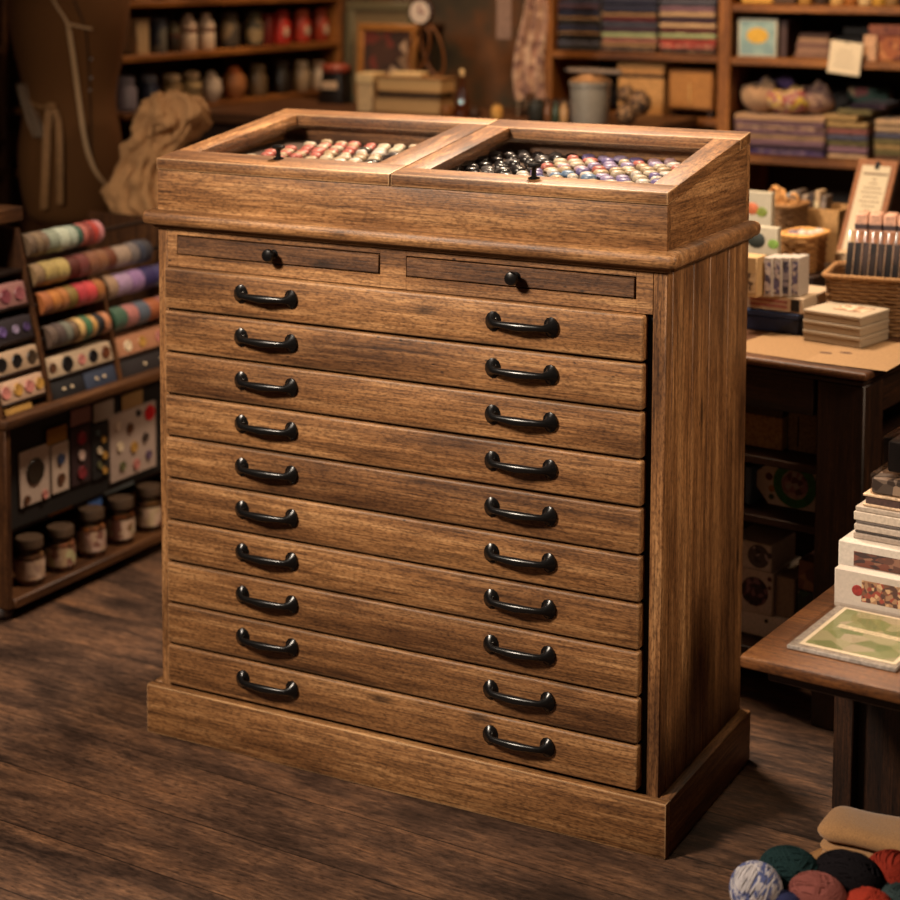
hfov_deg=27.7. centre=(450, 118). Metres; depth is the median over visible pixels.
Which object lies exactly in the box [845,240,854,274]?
clear bag
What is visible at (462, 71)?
glass bottle
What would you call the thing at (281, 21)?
storage jar
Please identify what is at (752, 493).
game box
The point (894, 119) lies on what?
folded fabric
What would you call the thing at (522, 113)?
stand
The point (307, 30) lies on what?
label
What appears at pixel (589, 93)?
metal bucket
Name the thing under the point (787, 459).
shelf
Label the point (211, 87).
round pot
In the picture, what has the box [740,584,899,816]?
side table
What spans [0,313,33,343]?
box
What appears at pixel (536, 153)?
button
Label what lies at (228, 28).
storage jar
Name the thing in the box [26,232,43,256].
reel
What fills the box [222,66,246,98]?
round pot
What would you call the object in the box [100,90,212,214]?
burlap cloth
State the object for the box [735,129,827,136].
folded fabric
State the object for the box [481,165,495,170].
bead
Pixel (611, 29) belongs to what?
folded fabric
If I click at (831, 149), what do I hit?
folded fabric
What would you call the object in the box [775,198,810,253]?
wicker basket
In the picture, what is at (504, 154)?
button
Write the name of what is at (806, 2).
spice jar
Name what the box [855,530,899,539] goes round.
booklet
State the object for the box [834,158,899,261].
sign
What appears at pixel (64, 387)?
box
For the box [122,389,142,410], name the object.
paper tag
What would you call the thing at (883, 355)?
kraft paper
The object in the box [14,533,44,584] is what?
jar
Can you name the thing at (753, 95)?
cloth
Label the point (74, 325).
reel
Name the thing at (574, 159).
bead
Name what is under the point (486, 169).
bead
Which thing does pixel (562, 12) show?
folded fabric
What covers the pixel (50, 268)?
reel
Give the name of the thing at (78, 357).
box
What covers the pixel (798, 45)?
pack
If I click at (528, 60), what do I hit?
scarf
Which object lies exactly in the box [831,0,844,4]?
spice jar
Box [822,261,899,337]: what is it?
wicker basket
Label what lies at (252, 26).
storage jar
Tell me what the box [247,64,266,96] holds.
storage jar
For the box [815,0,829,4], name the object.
spice jar
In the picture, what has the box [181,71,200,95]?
storage jar
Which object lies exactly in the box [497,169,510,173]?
bead
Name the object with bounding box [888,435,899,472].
case
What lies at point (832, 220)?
crate
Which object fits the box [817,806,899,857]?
folded blanket
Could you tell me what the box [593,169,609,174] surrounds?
button
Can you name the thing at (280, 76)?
storage jar
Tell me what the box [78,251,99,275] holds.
reel
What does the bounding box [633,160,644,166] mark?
button
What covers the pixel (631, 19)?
folded fabric
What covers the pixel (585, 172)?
bead
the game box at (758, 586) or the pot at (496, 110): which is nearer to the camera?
the game box at (758, 586)
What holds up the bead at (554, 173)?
on the base cabinet
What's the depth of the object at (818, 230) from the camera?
4.01 m
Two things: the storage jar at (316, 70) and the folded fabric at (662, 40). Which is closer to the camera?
the folded fabric at (662, 40)
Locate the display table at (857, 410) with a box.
[741,329,899,730]
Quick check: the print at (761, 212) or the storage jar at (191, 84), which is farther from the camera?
the storage jar at (191, 84)
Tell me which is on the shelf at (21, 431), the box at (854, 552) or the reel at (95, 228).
the reel at (95, 228)
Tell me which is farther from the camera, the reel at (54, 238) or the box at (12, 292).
the reel at (54, 238)
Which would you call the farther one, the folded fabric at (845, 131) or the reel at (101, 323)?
the folded fabric at (845, 131)
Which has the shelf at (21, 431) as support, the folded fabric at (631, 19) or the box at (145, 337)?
the box at (145, 337)
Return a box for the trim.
[16,84,46,136]
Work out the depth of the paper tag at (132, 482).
4.43 m
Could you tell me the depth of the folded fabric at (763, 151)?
5.26 m
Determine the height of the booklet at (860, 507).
0.008 m
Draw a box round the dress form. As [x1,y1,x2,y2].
[7,0,129,225]
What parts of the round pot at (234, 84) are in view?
lid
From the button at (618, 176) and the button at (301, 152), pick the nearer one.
the button at (618, 176)
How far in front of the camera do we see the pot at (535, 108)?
5.12 m
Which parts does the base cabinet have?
lid rail, handle, handle, handle, handle, handle, handle, handle, handle, handle, handle, knob, lid knob, lid rail, lid rail, drawer, drawer, drawer, drawer, drawer, drawer, drawer, drawer, drawer, drawer, frieze rail, lid rail, cornice, lid rail, knob, handle, handle, handle, handle, handle, handle, handle, handle, handle, handle, lid knob, lid rail, lid rail, lid rail, panel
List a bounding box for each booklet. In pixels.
[853,531,899,545]
[854,510,899,526]
[854,522,899,536]
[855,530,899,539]
[856,499,899,517]
[856,520,899,529]
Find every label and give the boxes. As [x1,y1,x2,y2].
[284,27,288,36]
[305,26,309,35]
[324,25,328,33]
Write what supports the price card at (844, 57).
hanging from the bookcase at (790, 173)
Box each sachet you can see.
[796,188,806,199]
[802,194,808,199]
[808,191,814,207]
[814,189,825,208]
[820,194,832,209]
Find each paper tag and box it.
[47,424,66,445]
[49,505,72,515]
[71,405,90,426]
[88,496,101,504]
[94,398,113,422]
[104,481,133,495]
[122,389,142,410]
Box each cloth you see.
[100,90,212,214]
[741,76,778,112]
[759,72,796,88]
[767,84,809,114]
[800,80,835,113]
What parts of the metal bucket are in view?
lid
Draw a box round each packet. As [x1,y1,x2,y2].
[747,253,766,297]
[764,254,781,296]
[773,254,790,296]
[782,254,799,296]
[791,254,808,296]
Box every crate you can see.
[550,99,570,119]
[807,203,847,262]
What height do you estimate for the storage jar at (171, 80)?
0.099 m
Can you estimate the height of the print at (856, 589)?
0.018 m
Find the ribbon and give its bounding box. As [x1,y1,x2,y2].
[29,100,62,208]
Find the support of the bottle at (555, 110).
on the countertop at (226, 118)
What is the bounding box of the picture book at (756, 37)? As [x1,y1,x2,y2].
[738,18,779,56]
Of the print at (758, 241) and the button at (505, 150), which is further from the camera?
the print at (758, 241)
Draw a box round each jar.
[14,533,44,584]
[45,522,75,570]
[77,504,105,556]
[106,494,134,543]
[116,75,136,111]
[135,482,160,530]
[138,74,158,105]
[160,73,182,92]
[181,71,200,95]
[218,12,238,47]
[243,11,262,45]
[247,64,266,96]
[271,61,290,93]
[273,10,290,43]
[291,9,309,42]
[292,60,309,91]
[310,60,324,89]
[311,8,328,41]
[318,63,352,103]
[799,0,813,4]
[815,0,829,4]
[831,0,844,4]
[845,0,858,4]
[858,0,872,5]
[872,0,885,5]
[886,0,899,5]
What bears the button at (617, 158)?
on the base cabinet
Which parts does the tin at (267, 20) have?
lid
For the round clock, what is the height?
0.084 m
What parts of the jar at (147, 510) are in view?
lid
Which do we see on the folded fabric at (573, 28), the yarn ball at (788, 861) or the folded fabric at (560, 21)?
the folded fabric at (560, 21)
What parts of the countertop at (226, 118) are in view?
panel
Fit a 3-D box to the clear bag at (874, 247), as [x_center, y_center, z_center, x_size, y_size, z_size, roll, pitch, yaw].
[0.864,0.331,3.733,0.035,0.196,0.019,-5,7,-44]
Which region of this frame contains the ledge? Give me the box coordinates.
[344,23,444,28]
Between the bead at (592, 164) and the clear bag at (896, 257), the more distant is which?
the clear bag at (896, 257)
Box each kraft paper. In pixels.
[746,332,835,360]
[805,341,899,371]
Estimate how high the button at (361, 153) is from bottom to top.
0.011 m
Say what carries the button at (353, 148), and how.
on the base cabinet
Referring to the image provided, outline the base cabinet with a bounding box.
[142,109,760,859]
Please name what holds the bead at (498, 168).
on the base cabinet
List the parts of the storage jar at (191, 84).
lid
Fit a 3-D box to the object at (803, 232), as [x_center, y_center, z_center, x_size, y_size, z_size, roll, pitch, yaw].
[0.772,0.255,3.997,0.034,0.022,0.025,3,6,28]
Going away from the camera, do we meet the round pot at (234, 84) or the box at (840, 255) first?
the box at (840, 255)
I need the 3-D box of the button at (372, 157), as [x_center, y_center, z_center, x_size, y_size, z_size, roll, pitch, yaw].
[-0.141,0.077,3.394,0.026,0.011,0.021,1,5,13]
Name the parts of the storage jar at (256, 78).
lid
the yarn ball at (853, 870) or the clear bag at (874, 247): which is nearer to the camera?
the yarn ball at (853, 870)
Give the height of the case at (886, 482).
0.034 m
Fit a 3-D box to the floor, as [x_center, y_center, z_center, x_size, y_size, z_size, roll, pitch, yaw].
[-0.031,1.261,2.877,5.150,0.100,6.250,3,6,28]
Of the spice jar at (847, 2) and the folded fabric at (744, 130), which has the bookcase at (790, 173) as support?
the spice jar at (847, 2)
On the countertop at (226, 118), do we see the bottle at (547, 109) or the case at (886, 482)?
the bottle at (547, 109)
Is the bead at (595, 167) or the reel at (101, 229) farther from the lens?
the reel at (101, 229)
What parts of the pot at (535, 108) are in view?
lid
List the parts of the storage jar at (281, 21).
lid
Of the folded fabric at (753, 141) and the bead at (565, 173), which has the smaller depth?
the bead at (565, 173)
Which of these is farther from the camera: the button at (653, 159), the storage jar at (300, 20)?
the storage jar at (300, 20)
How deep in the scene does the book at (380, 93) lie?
5.38 m
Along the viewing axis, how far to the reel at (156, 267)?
4.51 m
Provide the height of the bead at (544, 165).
0.012 m
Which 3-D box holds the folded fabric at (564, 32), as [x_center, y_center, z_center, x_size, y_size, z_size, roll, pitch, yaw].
[0.444,-0.268,5.649,0.137,0.008,0.246,3,6,28]
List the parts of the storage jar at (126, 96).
lid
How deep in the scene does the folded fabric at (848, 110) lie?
5.21 m
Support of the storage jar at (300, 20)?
on the shelf at (330, 51)
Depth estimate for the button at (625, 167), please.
3.21 m
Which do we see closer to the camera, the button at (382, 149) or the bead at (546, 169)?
the bead at (546, 169)
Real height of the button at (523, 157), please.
0.013 m
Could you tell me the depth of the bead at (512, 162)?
3.29 m
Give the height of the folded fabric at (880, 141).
0.017 m
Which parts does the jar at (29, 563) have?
lid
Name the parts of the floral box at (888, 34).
lid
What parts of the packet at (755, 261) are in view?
printed panel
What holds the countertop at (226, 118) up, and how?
on the floor
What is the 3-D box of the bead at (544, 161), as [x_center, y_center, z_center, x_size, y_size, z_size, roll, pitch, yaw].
[0.175,0.082,3.297,0.027,0.011,0.022,-1,5,-10]
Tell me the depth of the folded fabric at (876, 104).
5.22 m
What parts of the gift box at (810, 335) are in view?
lid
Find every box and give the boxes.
[0,280,26,308]
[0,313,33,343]
[0,343,39,375]
[0,371,44,404]
[2,401,32,415]
[45,340,112,378]
[50,374,85,400]
[79,364,116,389]
[114,322,159,356]
[119,349,159,377]
[356,72,385,111]
[373,96,455,114]
[376,75,456,93]
[617,61,682,114]
[669,66,717,117]
[741,610,787,636]
[742,0,773,3]
[742,524,794,571]
[742,556,800,616]
[745,405,787,450]
[745,463,764,503]
[747,285,826,313]
[747,308,803,334]
[776,562,799,618]
[787,412,816,454]
[798,551,813,591]
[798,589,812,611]
[803,302,889,326]
[803,318,888,336]
[803,329,888,348]
[834,564,899,617]
[835,248,853,261]
[838,529,899,575]
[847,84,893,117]
[869,23,899,60]
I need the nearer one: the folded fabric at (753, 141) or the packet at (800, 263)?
the packet at (800, 263)
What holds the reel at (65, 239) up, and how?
on the shelf at (21, 431)
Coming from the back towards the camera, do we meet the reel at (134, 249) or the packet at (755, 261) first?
the reel at (134, 249)
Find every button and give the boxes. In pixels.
[261,152,273,155]
[265,149,275,155]
[281,150,291,156]
[282,148,294,153]
[284,145,296,150]
[290,153,302,157]
[295,151,305,157]
[301,146,310,151]
[303,141,316,146]
[310,152,321,158]
[311,149,323,155]
[313,147,326,151]
[317,144,327,149]
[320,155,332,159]
[321,139,332,144]
[323,150,337,156]
[331,145,343,151]
[334,143,346,148]
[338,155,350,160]
[342,149,353,154]
[345,146,357,152]
[348,141,361,146]
[348,143,358,148]
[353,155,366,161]
[356,149,366,153]
[356,152,368,157]
[359,146,371,153]
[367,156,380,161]
[369,154,381,158]
[371,150,385,156]
[374,148,386,152]
[377,145,388,150]
[378,143,390,148]
[388,148,401,152]
[393,144,405,149]
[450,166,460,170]
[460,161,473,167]
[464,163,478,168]
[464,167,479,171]
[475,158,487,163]
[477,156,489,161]
[477,161,491,168]
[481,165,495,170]
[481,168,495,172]
[488,150,502,155]
[488,154,501,158]
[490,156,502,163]
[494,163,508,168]
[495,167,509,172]
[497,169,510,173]
[502,149,513,152]
[502,152,513,158]
[506,154,518,159]
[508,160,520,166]
[511,166,525,173]
[515,150,528,155]
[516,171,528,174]
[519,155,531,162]
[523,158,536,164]
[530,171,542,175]
[533,151,543,156]
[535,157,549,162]
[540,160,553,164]
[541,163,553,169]
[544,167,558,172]
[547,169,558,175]
[549,152,562,156]
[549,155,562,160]
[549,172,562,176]
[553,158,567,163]
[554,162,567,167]
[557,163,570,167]
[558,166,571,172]
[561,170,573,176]
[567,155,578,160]
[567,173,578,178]
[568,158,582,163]
[570,161,584,168]
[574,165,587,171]
[576,167,589,174]
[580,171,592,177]
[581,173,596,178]
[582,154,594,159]
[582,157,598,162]
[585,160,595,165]
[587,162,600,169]
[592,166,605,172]
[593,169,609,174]
[596,173,608,179]
[598,155,608,161]
[600,175,614,180]
[601,158,613,163]
[603,161,615,165]
[604,164,617,170]
[609,167,623,172]
[610,170,624,176]
[613,155,628,162]
[616,175,629,178]
[616,177,630,181]
[619,159,629,164]
[620,162,634,167]
[622,166,634,170]
[624,169,637,174]
[628,157,643,162]
[631,171,641,177]
[632,174,647,181]
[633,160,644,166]
[636,163,648,169]
[636,179,650,182]
[640,166,655,172]
[643,170,657,176]
[647,158,660,163]
[648,161,662,166]
[649,172,660,178]
[650,176,661,180]
[654,164,666,170]
[657,167,671,172]
[659,171,669,176]
[664,158,676,164]
[667,162,680,167]
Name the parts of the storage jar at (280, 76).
lid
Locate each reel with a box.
[21,234,36,257]
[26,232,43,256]
[27,263,44,287]
[32,292,52,315]
[33,260,57,285]
[35,231,49,255]
[39,325,58,349]
[42,229,59,253]
[43,290,61,312]
[49,323,66,347]
[50,258,69,282]
[51,227,70,251]
[51,287,69,311]
[57,321,73,345]
[61,285,77,309]
[62,226,78,248]
[62,256,79,279]
[64,319,79,343]
[67,283,87,307]
[70,225,83,246]
[70,253,89,277]
[70,317,85,342]
[73,223,89,246]
[77,316,93,340]
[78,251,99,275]
[79,281,97,304]
[81,222,93,245]
[84,221,99,244]
[85,315,97,336]
[87,279,105,302]
[89,313,104,335]
[91,220,104,243]
[91,249,108,272]
[96,312,110,333]
[97,275,118,299]
[101,247,116,270]
[109,245,131,267]
[109,306,127,330]
[111,272,132,296]
[120,303,139,327]
[121,242,139,265]
[123,269,144,293]
[130,301,150,324]
[131,240,146,263]
[136,239,152,262]
[136,266,156,290]
[141,298,158,320]
[149,264,158,286]
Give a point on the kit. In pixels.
(778, 486)
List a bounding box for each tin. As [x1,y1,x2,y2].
[125,18,148,54]
[149,18,166,52]
[260,14,273,44]
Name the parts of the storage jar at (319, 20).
lid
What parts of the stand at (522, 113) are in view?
leg, post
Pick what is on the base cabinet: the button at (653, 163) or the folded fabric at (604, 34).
the button at (653, 163)
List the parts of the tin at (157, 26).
lid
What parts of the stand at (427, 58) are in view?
post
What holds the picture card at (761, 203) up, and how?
on the display table at (857, 410)
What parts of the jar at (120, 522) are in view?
lid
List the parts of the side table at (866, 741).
leg, panel, rail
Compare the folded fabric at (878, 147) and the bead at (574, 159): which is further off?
the folded fabric at (878, 147)
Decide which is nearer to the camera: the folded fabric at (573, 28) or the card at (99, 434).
the card at (99, 434)
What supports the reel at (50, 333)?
on the shelf at (21, 431)
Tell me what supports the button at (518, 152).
on the base cabinet
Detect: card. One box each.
[18,443,49,507]
[50,440,68,494]
[69,423,90,487]
[90,421,108,480]
[108,400,155,483]
[496,0,510,38]
[748,190,774,252]
[748,225,780,255]
[827,38,862,75]
[863,35,876,60]
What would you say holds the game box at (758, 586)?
on the game box at (753, 623)
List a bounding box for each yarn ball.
[729,860,782,899]
[759,845,817,889]
[775,890,798,899]
[787,871,846,899]
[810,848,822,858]
[816,849,884,892]
[845,886,890,899]
[869,849,899,883]
[881,882,899,899]
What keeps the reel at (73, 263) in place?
on the shelf at (21, 431)
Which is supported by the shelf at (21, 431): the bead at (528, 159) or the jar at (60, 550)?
the jar at (60, 550)
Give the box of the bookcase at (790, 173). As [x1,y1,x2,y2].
[543,0,899,203]
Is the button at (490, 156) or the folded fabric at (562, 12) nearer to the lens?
the button at (490, 156)
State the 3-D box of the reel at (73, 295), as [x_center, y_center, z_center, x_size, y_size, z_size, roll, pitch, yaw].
[-0.893,0.417,4.238,0.055,0.055,0.030,3,6,28]
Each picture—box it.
[345,2,415,102]
[356,23,418,104]
[782,471,807,498]
[861,580,899,608]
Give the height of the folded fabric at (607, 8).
0.023 m
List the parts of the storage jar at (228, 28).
lid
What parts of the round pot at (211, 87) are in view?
lid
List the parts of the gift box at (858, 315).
printed panel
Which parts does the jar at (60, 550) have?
lid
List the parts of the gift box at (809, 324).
lid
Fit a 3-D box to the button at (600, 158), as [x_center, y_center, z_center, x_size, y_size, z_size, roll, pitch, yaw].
[0.280,0.074,3.324,0.019,0.010,0.023,-2,6,-26]
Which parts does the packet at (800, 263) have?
printed panel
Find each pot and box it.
[201,71,221,101]
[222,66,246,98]
[439,104,453,116]
[468,107,481,117]
[491,104,502,119]
[526,98,545,120]
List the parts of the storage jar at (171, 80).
lid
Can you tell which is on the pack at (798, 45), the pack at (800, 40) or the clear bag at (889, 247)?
the pack at (800, 40)
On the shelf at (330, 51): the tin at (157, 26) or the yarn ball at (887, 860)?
the tin at (157, 26)
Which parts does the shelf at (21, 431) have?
panel, rod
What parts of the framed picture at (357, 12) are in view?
frame rail, frame rail, frame rail, frame rail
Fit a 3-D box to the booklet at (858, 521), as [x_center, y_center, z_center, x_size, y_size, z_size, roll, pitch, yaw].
[0.751,0.638,2.873,0.194,0.005,0.108,4,6,33]
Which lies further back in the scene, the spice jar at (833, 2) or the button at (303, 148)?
the spice jar at (833, 2)
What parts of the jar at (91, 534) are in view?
lid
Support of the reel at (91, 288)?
on the shelf at (21, 431)
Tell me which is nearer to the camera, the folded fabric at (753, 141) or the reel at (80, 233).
the reel at (80, 233)
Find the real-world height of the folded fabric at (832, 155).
0.013 m
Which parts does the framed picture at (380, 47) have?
frame rail, frame rail, frame rail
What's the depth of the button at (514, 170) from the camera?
3.23 m
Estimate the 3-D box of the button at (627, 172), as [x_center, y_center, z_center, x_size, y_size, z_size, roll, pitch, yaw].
[0.317,0.094,3.191,0.026,0.010,0.021,3,6,32]
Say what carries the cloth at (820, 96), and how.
on the folded fabric at (773, 115)
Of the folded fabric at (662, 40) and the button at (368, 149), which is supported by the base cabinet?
the button at (368, 149)
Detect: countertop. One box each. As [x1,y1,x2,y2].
[191,98,697,144]
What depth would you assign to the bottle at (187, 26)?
5.59 m
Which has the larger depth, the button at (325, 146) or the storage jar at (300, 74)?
the storage jar at (300, 74)
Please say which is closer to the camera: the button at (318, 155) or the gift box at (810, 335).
the button at (318, 155)
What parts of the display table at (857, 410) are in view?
panel, moulding, leg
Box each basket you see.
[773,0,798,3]
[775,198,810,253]
[781,227,830,273]
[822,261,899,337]
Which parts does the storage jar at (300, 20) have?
lid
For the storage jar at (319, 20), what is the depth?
6.26 m
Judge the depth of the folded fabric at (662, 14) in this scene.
5.37 m
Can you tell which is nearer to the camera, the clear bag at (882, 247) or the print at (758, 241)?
the clear bag at (882, 247)
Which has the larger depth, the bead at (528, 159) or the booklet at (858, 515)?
the bead at (528, 159)
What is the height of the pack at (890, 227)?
0.222 m
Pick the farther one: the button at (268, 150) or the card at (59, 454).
the card at (59, 454)
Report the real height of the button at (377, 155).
0.010 m
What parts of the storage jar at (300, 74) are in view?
lid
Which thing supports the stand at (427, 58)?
on the countertop at (226, 118)
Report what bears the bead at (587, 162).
on the base cabinet
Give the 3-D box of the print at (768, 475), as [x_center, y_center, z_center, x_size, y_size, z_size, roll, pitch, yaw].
[0.630,0.709,3.607,0.016,0.016,0.001,4,6,36]
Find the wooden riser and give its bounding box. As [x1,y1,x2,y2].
[809,262,832,286]
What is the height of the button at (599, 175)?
0.010 m
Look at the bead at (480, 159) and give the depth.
3.32 m
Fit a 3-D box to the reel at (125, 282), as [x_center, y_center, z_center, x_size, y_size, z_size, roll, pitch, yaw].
[-0.804,0.403,4.407,0.055,0.055,0.054,3,6,28]
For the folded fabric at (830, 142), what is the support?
on the folded fabric at (831, 149)
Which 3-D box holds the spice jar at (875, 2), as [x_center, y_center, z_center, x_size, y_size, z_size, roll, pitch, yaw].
[1.210,-0.350,5.129,0.042,0.068,0.042,3,6,28]
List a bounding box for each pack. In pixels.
[794,53,828,58]
[796,43,830,48]
[796,48,829,53]
[798,38,834,43]
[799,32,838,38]
[854,210,870,261]
[868,211,884,259]
[883,212,898,263]
[898,216,899,261]
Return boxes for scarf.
[513,0,547,99]
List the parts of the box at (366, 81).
lid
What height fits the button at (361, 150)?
0.012 m
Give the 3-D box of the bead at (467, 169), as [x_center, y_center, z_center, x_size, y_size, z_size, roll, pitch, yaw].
[0.038,0.093,3.252,0.028,0.012,0.022,-2,5,-20]
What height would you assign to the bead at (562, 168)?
0.013 m
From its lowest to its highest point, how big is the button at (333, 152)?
0.012 m
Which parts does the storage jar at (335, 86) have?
label plate, lid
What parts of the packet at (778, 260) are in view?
printed panel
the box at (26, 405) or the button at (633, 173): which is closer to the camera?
the button at (633, 173)
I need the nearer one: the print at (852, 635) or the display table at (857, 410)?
the print at (852, 635)
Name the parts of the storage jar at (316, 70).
lid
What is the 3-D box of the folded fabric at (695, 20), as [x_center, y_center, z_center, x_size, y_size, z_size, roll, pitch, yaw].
[0.756,-0.298,5.485,0.170,0.019,0.246,3,6,28]
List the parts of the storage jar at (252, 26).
lid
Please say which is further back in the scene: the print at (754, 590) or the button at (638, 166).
the print at (754, 590)
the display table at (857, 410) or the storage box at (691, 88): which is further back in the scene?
the storage box at (691, 88)
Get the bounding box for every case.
[872,468,899,496]
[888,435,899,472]
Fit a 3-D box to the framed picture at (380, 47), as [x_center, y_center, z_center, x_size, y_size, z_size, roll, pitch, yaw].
[-0.195,-0.164,5.647,0.210,0.255,0.035,3,6,28]
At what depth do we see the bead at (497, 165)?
3.27 m
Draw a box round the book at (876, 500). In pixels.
[863,488,899,511]
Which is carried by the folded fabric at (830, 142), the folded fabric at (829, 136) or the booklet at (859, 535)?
the folded fabric at (829, 136)
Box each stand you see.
[406,22,445,75]
[517,99,528,116]
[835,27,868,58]
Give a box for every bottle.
[167,21,179,51]
[179,14,196,50]
[197,13,214,49]
[459,69,464,76]
[544,98,551,121]
[552,99,559,121]
[559,99,567,122]
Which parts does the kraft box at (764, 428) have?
lid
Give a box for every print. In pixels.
[742,577,767,605]
[748,233,764,247]
[748,545,768,567]
[749,202,758,214]
[756,207,766,216]
[765,472,772,479]
[768,239,778,248]
[768,485,773,491]
[787,605,899,671]
[852,585,861,595]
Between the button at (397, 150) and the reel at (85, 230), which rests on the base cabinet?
the button at (397, 150)
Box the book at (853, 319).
[804,313,888,326]
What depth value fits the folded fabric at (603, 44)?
5.46 m
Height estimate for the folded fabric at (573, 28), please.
0.021 m
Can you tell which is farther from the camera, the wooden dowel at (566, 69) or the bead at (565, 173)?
the wooden dowel at (566, 69)
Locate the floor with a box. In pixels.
[0,541,833,899]
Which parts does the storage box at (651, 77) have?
lid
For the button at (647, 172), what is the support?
on the base cabinet
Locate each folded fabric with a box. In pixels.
[557,31,602,34]
[557,45,601,51]
[558,4,604,9]
[558,16,602,19]
[558,19,602,24]
[558,25,609,31]
[558,40,602,45]
[559,0,602,3]
[559,9,602,16]
[559,34,602,41]
[601,42,660,47]
[601,47,663,52]
[602,12,659,17]
[602,21,660,27]
[602,32,660,38]
[603,0,660,5]
[603,5,669,12]
[603,17,660,21]
[603,27,663,32]
[603,37,659,42]
[660,0,718,6]
[660,6,718,12]
[660,12,718,17]
[660,23,717,28]
[660,33,717,39]
[660,38,717,44]
[660,43,717,49]
[660,49,717,54]
[661,17,718,23]
[661,28,717,33]
[735,110,836,123]
[735,119,826,126]
[735,123,830,132]
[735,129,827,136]
[750,139,829,147]
[750,144,830,150]
[750,148,830,157]
[751,133,827,141]
[824,112,879,121]
[827,118,879,128]
[827,127,877,135]
[827,134,874,141]
[827,139,874,146]
[828,145,875,154]
[828,153,875,158]
[837,107,890,115]
[851,99,899,109]
[874,138,899,144]
[875,114,899,125]
[875,125,899,132]
[875,132,899,138]
[875,144,899,150]
[875,150,899,155]
[875,155,899,161]
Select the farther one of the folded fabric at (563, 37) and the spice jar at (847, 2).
the folded fabric at (563, 37)
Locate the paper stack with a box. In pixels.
[389,71,428,76]
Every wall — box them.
[7,5,220,233]
[343,0,534,108]
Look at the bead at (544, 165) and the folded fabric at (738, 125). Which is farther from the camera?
the folded fabric at (738, 125)
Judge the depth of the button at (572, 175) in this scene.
3.16 m
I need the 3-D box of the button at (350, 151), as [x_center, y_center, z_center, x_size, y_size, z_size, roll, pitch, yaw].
[-0.195,0.065,3.482,0.023,0.010,0.028,-1,5,-9]
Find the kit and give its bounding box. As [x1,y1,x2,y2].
[757,466,815,511]
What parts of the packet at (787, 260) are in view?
printed panel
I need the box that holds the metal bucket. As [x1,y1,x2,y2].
[569,74,611,123]
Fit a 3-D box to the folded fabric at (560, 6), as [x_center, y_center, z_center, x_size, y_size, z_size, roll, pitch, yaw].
[0.443,-0.347,5.639,0.133,0.017,0.246,3,6,28]
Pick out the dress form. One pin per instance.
(38, 30)
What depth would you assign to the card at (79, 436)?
4.27 m
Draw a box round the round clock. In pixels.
[408,0,433,25]
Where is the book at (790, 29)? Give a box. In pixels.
[780,19,800,57]
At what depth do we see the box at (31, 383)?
4.05 m
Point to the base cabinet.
(452, 462)
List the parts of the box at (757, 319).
lid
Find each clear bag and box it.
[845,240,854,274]
[853,239,862,275]
[860,240,870,275]
[868,240,878,276]
[876,241,886,276]
[884,241,893,277]
[891,244,899,277]
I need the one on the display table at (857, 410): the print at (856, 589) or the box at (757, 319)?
the box at (757, 319)
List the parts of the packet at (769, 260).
printed panel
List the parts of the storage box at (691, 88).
door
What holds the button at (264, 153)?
on the base cabinet
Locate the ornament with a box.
[616,85,651,124]
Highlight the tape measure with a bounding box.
[52,0,107,184]
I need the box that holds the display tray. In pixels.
[235,138,681,182]
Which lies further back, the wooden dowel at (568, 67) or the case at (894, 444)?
the wooden dowel at (568, 67)
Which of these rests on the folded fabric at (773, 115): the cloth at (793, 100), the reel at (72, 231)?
the cloth at (793, 100)
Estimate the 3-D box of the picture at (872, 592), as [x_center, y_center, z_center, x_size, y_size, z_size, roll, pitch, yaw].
[0.682,0.736,2.799,0.105,0.034,0.001,4,6,33]
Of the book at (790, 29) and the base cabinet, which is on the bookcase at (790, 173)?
the book at (790, 29)
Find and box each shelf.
[0,204,161,620]
[8,0,342,175]
[741,632,763,652]
[743,462,887,534]
[744,412,899,474]
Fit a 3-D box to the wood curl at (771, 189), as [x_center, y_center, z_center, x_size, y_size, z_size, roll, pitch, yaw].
[0.764,0.176,4.314,0.013,0.032,0.032,-2,5,-21]
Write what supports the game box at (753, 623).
on the display table at (857, 410)
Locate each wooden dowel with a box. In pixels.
[565,68,620,71]
[568,67,606,68]
[568,69,621,74]
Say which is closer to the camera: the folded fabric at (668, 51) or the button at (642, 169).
the button at (642, 169)
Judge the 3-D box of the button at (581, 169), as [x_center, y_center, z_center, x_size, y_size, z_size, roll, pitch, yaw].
[0.233,0.093,3.207,0.025,0.013,0.020,0,5,-1]
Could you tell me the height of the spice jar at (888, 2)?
0.068 m
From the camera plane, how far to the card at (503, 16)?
5.37 m
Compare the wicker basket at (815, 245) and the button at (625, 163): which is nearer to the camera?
the button at (625, 163)
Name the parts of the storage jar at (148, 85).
lid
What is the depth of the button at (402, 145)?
3.51 m
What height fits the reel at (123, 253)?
0.053 m
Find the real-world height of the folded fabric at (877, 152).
0.015 m
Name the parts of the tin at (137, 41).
lid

